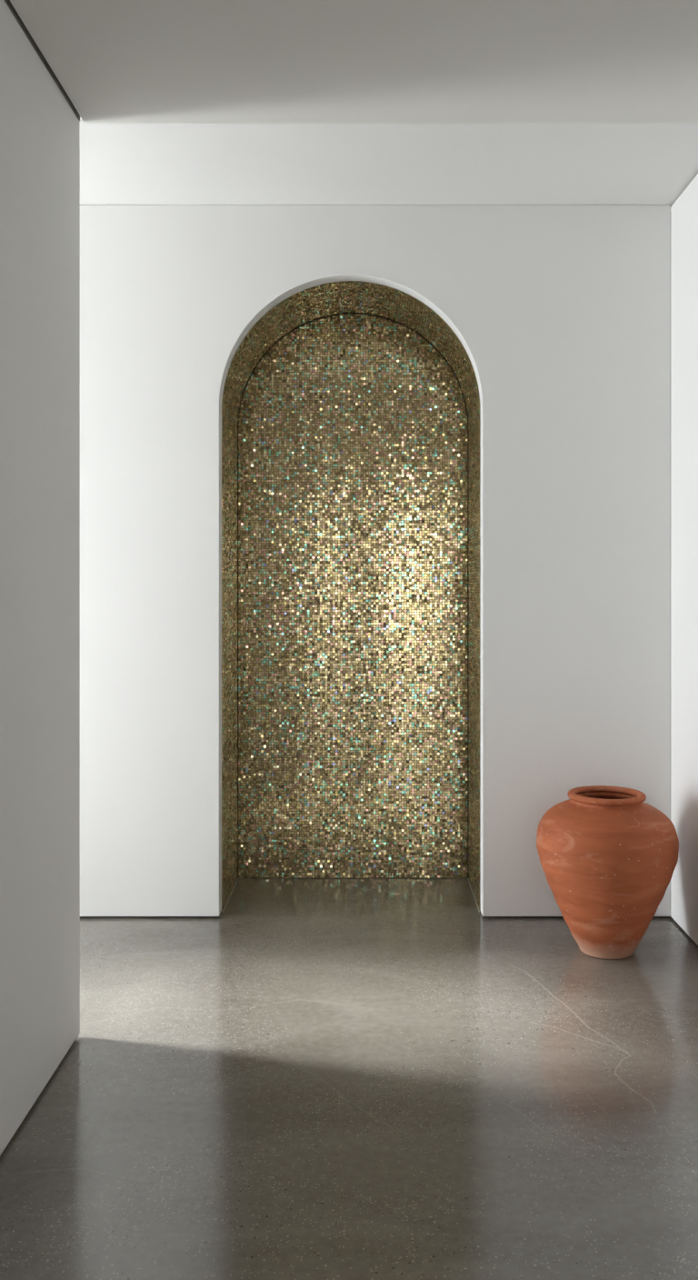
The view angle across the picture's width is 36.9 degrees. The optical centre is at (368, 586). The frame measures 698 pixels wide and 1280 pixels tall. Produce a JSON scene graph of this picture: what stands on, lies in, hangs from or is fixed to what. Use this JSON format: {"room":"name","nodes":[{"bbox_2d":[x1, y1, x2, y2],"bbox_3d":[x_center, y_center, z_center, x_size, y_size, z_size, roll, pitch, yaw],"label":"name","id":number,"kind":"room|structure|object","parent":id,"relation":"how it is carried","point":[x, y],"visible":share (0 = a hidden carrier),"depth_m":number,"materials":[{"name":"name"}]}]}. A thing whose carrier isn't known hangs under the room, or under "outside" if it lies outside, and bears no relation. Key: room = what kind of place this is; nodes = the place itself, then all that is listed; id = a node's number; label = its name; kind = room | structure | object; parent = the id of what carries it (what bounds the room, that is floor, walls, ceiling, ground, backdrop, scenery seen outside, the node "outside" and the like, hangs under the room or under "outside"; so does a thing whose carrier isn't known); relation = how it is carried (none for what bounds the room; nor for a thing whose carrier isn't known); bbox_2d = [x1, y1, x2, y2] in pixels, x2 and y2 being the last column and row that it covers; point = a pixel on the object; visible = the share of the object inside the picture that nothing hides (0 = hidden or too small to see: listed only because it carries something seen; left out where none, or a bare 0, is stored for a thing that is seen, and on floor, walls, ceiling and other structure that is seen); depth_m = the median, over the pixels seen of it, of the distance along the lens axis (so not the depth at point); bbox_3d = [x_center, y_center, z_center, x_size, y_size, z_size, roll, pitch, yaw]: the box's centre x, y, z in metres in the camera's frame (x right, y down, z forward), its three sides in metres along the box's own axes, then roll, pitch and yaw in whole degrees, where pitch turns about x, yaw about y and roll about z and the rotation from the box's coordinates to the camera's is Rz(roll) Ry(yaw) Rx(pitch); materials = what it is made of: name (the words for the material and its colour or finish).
{"room":"hallway","nodes":[
{"label":"hallway","id":0,"kind":"room"},
{"bbox_2d":[0,0,79,1155],"bbox_3d":[-2.582,-0.027,1.492,3.436,2.734,3.285,0,0,0],"label":"wall","id":1,"kind":"structure","parent":0,"point":[40,130],"depth_m":2.74,"materials":[{"name":"white paint"}]},
{"bbox_2d":[4,0,79,120],"bbox_3d":[-0.867,-1.419,-1.677,0.034,0.050,9.645,0,0,0],"label":"trim","id":2,"kind":"structure","parent":1,"relation":"attached to","point":[8,3],"depth_m":2.76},
{"bbox_2d":[0,878,697,1279],"bbox_3d":[-1.536,1.410,-0.833,6.129,0.120,11.934,0,0,0],"label":"floor","id":3,"kind":"structure","parent":0,"point":[309,1078],"depth_m":2.71,"materials":[{"name":"concrete"}]},
{"bbox_2d":[536,785,679,959],"bbox_3d":[0.884,1.056,3.876,0.516,0.587,0.515,0,0,21],"label":"jar","id":4,"kind":"object","parent":3,"relation":"on","point":[608,856],"visible":1,"depth_m":3.71,"materials":[{"name":"orange ceramic"}]},
{"bbox_2d":[10,0,697,123],"bbox_3d":[-1.536,-1.552,-1.776,5.929,0.316,9.847,0,0,0],"label":"ceiling","id":5,"kind":"structure","parent":0,"point":[116,61],"depth_m":2.77,"materials":[{"name":"paint"}]},
{"bbox_2d":[80,204,670,916],"bbox_3d":[-1.536,-0.105,4.287,5.529,2.890,0.085,0,0,0],"label":"wall","id":6,"kind":"structure","parent":0,"point":[560,314],"depth_m":4.24,"materials":[{"name":"white paint"}]},
{"bbox_2d":[80,912,671,917],"bbox_3d":[-1.526,1.345,4.296,5.549,0.010,0.065,0,0,0],"label":"trim","id":7,"kind":"structure","parent":6,"relation":"attached to","point":[220,913],"depth_m":4.26,"materials":[{"name":"grey"}]},
{"bbox_2d":[79,116,697,206],"bbox_3d":[-1.536,-1.575,4.040,5.929,0.050,1.787,0,0,0],"label":"ceiling","id":8,"kind":"structure","parent":0,"point":[121,164],"depth_m":3.84,"materials":[{"name":"paint"}]},
{"bbox_2d":[670,173,697,945],"bbox_3d":[1.304,-0.100,-1.128,0.150,2.880,10.744,0,0,0],"label":"wall","id":9,"kind":"structure","parent":0,"point":[685,210],"depth_m":4.06,"materials":[{"name":"white paint"}]},
{"bbox_3d":[-0.070,-0.100,4.880,1.170,2.900,0.067,0,0,0],"label":"wall niche","id":10,"kind":"object","parent":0,"visible":0},
{"bbox_2d":[220,280,481,912],"bbox_3d":[-0.070,0.033,4.587,1.110,2.634,0.517,0,0,0],"label":"mosaic niche","id":11,"kind":"object","parent":10,"relation":"attached to","point":[351,410],"visible":0.99,"depth_m":4.83,"materials":[{"name":"gold tile"}]}
]}

